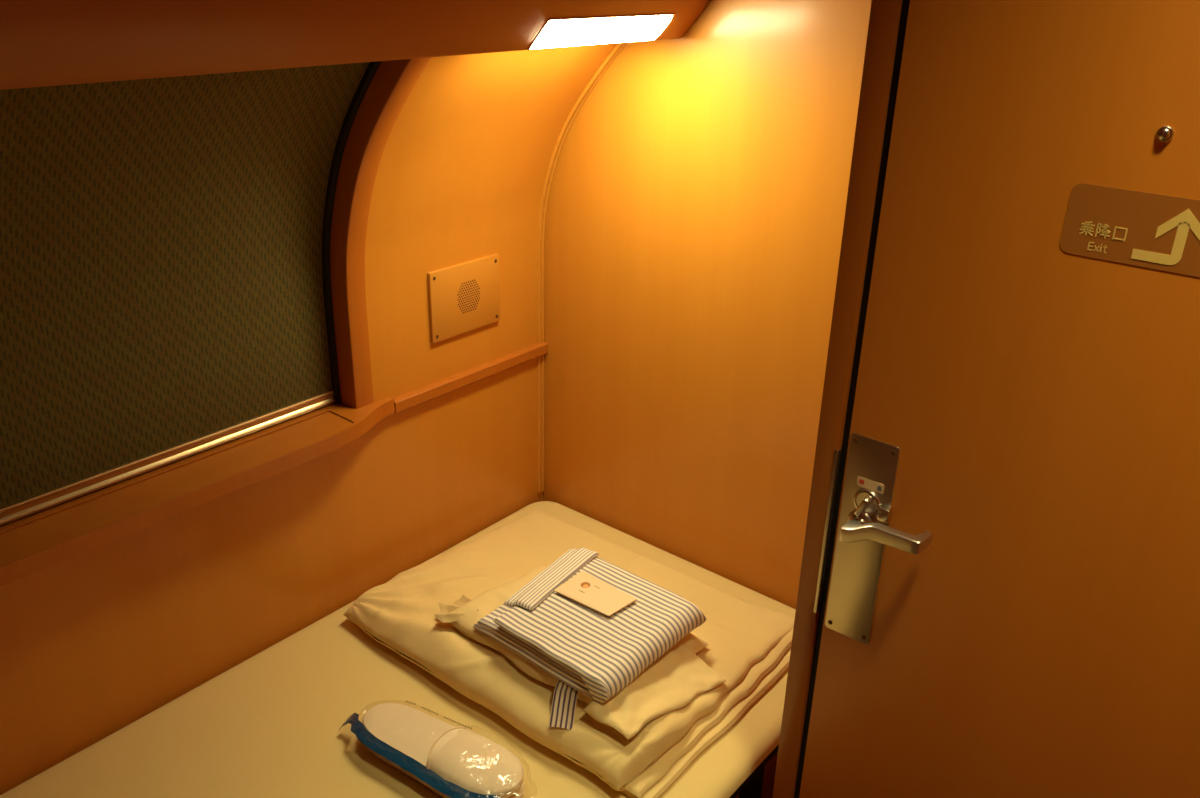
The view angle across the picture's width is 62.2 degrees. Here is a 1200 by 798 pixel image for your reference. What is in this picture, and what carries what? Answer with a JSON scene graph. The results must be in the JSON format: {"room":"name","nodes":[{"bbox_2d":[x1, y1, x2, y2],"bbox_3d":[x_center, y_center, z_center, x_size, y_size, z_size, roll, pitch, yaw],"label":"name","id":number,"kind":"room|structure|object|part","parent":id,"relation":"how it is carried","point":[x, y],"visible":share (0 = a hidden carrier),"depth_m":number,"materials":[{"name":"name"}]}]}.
{"room":"train carriage","nodes":[
{"label":"train carriage","id":0,"kind":"room"},
{"bbox_2d":[0,43,617,794],"bbox_3d":[-0.688,0.318,1.084,0.242,1.345,2.075,20,30,35],"label":"wall","id":1,"kind":"structure","parent":0,"point":[93,642],"depth_m":1.50,"materials":[{"name":"paint"}]},
{"bbox_2d":[0,62,369,526],"bbox_3d":[-0.769,-0.026,0.843,0.263,0.621,1.438,20,30,35],"label":"roller blind","id":2,"kind":"object","parent":1,"relation":"attached to","point":[162,296],"visible":0.87,"depth_m":1.24,"materials":[{"name":"grey fabric"}]},
{"bbox_2d":[0,397,394,586],"bbox_3d":[-0.813,0.235,1.047,0.094,0.024,1.514,20,30,35],"label":"window sill","id":3,"kind":"structure","parent":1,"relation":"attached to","point":[31,544],"depth_m":1.30,"materials":[{"name":"orange wood"}]},
{"bbox_2d":[0,0,708,89],"bbox_3d":[-0.548,-0.536,0.594,0.210,0.690,2.071,20,30,35],"label":"trim","id":4,"kind":"structure","parent":1,"relation":"attached to","point":[43,43],"depth_m":0.91,"materials":[{"name":"brown wood"}]},
{"bbox_2d":[322,57,431,408],"bbox_3d":[-0.773,-0.019,0.852,0.271,0.614,1.522,20,30,35],"label":"window frame","id":5,"kind":"structure","parent":1,"relation":"in","point":[384,88],"depth_m":1.41,"materials":[{"name":"orange wood"}]},
{"bbox_2d":[427,254,499,342],"bbox_3d":[-0.223,-0.168,1.648,0.009,0.118,0.154,20,30,35],"label":"speaker panel","id":6,"kind":"object","parent":1,"relation":"attached to","point":[464,297],"visible":1,"depth_m":1.64,"materials":[{"name":"orange"}]},
{"bbox_2d":[457,279,479,312],"bbox_3d":[-0.218,-0.170,1.649,0.001,0.053,0.051,20,30,35],"label":"grille","id":7,"kind":"object","parent":6,"relation":"attached to","point":[468,290],"depth_m":1.65,"materials":[{"name":"brown"}]},
{"bbox_2d":[394,342,547,413],"bbox_3d":[-0.216,-0.042,1.715,0.014,0.022,0.360,20,30,35],"label":"trim","id":8,"kind":"structure","parent":1,"relation":"attached to","point":[406,401],"depth_m":1.70,"materials":[{"name":"orange wood"}]},
{"bbox_2d":[528,13,675,49],"bbox_3d":[-0.018,-0.490,1.319,0.103,0.045,0.261,20,30,35],"label":"lamp","id":9,"kind":"object","parent":1,"relation":"attached to","point":[575,31],"visible":0.89,"depth_m":1.28,"materials":[{"name":"white plastic"}]},
{"bbox_2d":[543,0,871,608],"bbox_3d":[0.154,-0.239,1.575,0.872,2.000,0.030,20,30,35],"label":"wall","id":10,"kind":"structure","parent":0,"point":[696,206],"depth_m":1.58,"materials":[{"name":"paint"}]},
{"bbox_2d":[537,42,627,493],"bbox_3d":[-0.027,-0.191,1.724,0.211,0.883,0.017,20,30,35],"label":"trim","id":11,"kind":"structure","parent":10,"relation":"attached to","point":[559,144],"depth_m":1.76,"materials":[{"name":"brown wood"}]},
{"bbox_2d":[772,0,909,797],"bbox_3d":[0.375,-0.056,1.177,0.026,2.000,0.426,20,30,35],"label":"trim","id":12,"kind":"structure","parent":10,"relation":"attached to","point":[884,19],"depth_m":1.01,"materials":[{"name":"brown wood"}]},
{"bbox_3d":[0.247,0.146,1.083,0.004,0.206,0.007,20,30,35],"label":"strike plate","id":13,"kind":"part","parent":12,"relation":"part of","materials":[{"name":"silver metal"}]},
{"bbox_3d":[-0.253,1.106,1.029,1.610,0.030,2.135,20,30,35],"label":"floor","id":14,"kind":"structure","parent":0,"visible":0},
{"bbox_2d":[0,501,795,797],"bbox_3d":[-0.503,0.795,1.124,0.696,0.450,2.060,20,30,35],"label":"bed","id":15,"kind":"object","parent":14,"relation":"on","point":[268,725],"visible":0.35,"depth_m":1.34,"materials":[{"name":"beige fabric"}]},
{"bbox_2d":[338,701,501,797],"bbox_3d":[-0.208,0.453,1.288,0.295,0.054,0.110,17,28,31],"label":"plastic bag","id":16,"kind":"object","parent":15,"relation":"on","point":[364,736],"visible":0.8,"depth_m":1.26,"materials":[{"name":"blue"}]},
{"bbox_2d":[366,746,523,797],"bbox_3d":[-0.207,0.468,1.294,0.250,0.018,0.086,15,27,28],"label":"slipper","id":17,"kind":"object","parent":16,"relation":"in","point":[520,793],"visible":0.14,"depth_m":1.27,"materials":[{"name":"fabric"}]},
{"bbox_2d":[362,703,523,797],"bbox_3d":[-0.207,0.443,1.283,0.250,0.026,0.086,15,27,28],"label":"slipper","id":18,"kind":"object","parent":17,"relation":"on","point":[465,758],"visible":1,"depth_m":1.27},
{"bbox_2d":[343,509,794,797],"bbox_3d":[-0.036,0.336,1.546,0.602,0.065,0.465,20,30,35],"label":"duvet","id":19,"kind":"object","parent":15,"relation":"on","point":[750,643],"visible":0.63,"depth_m":1.46,"materials":[{"name":"beige fabric"}]},
{"bbox_2d":[549,680,578,729],"bbox_3d":[-0.038,0.393,1.329,0.040,0.035,0.103,9,25,17],"label":"belt","id":20,"kind":"object","parent":19,"relation":"on","point":[564,701],"depth_m":1.31,"materials":[{"name":"white fabric"}]},
{"bbox_2d":[434,566,726,738],"bbox_3d":[-0.026,0.345,1.454,0.407,0.059,0.264,20,30,35],"label":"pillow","id":21,"kind":"object","parent":19,"relation":"on","point":[671,682],"visible":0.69,"depth_m":1.37,"materials":[{"name":"beige fabric"}]},
{"bbox_2d":[473,548,706,702],"bbox_3d":[-0.018,0.310,1.429,0.263,0.053,0.238,20,30,35],"label":"robe","id":22,"kind":"object","parent":21,"relation":"on","point":[596,654],"visible":0.95,"depth_m":1.38,"materials":[{"name":"white fabric"}]},
{"bbox_2d":[554,570,636,616],"bbox_3d":[-0.006,0.282,1.435,0.105,0.003,0.066,20,30,35],"label":"card","id":23,"kind":"object","parent":22,"relation":"on","point":[584,588],"visible":1,"depth_m":1.43,"materials":[{"name":"beige paper"}]},
{"bbox_3d":[-0.264,0.899,0.950,0.050,0.412,2.053,20,30,35],"label":"edge trim","id":24,"kind":"part","parent":15,"relation":"part of","materials":[{"name":"beige"}]},
{"bbox_3d":[0.254,0.456,0.023,0.030,2.000,1.680,20,30,35],"label":"wall","id":25,"kind":"structure","parent":0,"visible":0},
{"bbox_2d":[799,0,1199,797],"bbox_3d":[0.510,0.104,0.820,0.663,1.985,0.073,20,30,35],"label":"door","id":26,"kind":"structure","parent":25,"relation":"in","point":[1012,610],"depth_m":0.90,"materials":[{"name":"brown wood"}]},
{"bbox_3d":[0.269,0.132,1.037,0.031,0.031,0.020,20,30,35],"label":"lever handle","id":27,"kind":"part","parent":26,"relation":"part of","materials":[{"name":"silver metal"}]},
{"bbox_3d":[0.276,0.152,1.054,0.052,0.241,0.003,20,30,35],"label":"handle plate","id":28,"kind":"part","parent":26,"relation":"part of","materials":[{"name":"silver metal"}]},
{"bbox_3d":[0.272,0.110,1.024,0.014,0.022,0.015,20,30,35],"label":"knob","id":29,"kind":"part","parent":26,"relation":"part of","materials":[{"name":"silver metal"}]},
{"bbox_3d":[0.287,0.139,1.002,0.085,0.033,0.028,20,30,35],"label":"lever","id":30,"kind":"part","parent":26,"relation":"part of","materials":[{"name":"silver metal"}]},
{"bbox_2d":[1060,183,1199,276],"bbox_3d":[0.437,-0.133,0.790,0.130,0.058,0.001,20,30,35],"label":"exit sign","id":31,"kind":"object","parent":26,"relation":"attached to","point":[1137,228],"visible":1,"depth_m":0.80,"materials":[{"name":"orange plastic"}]}
]}

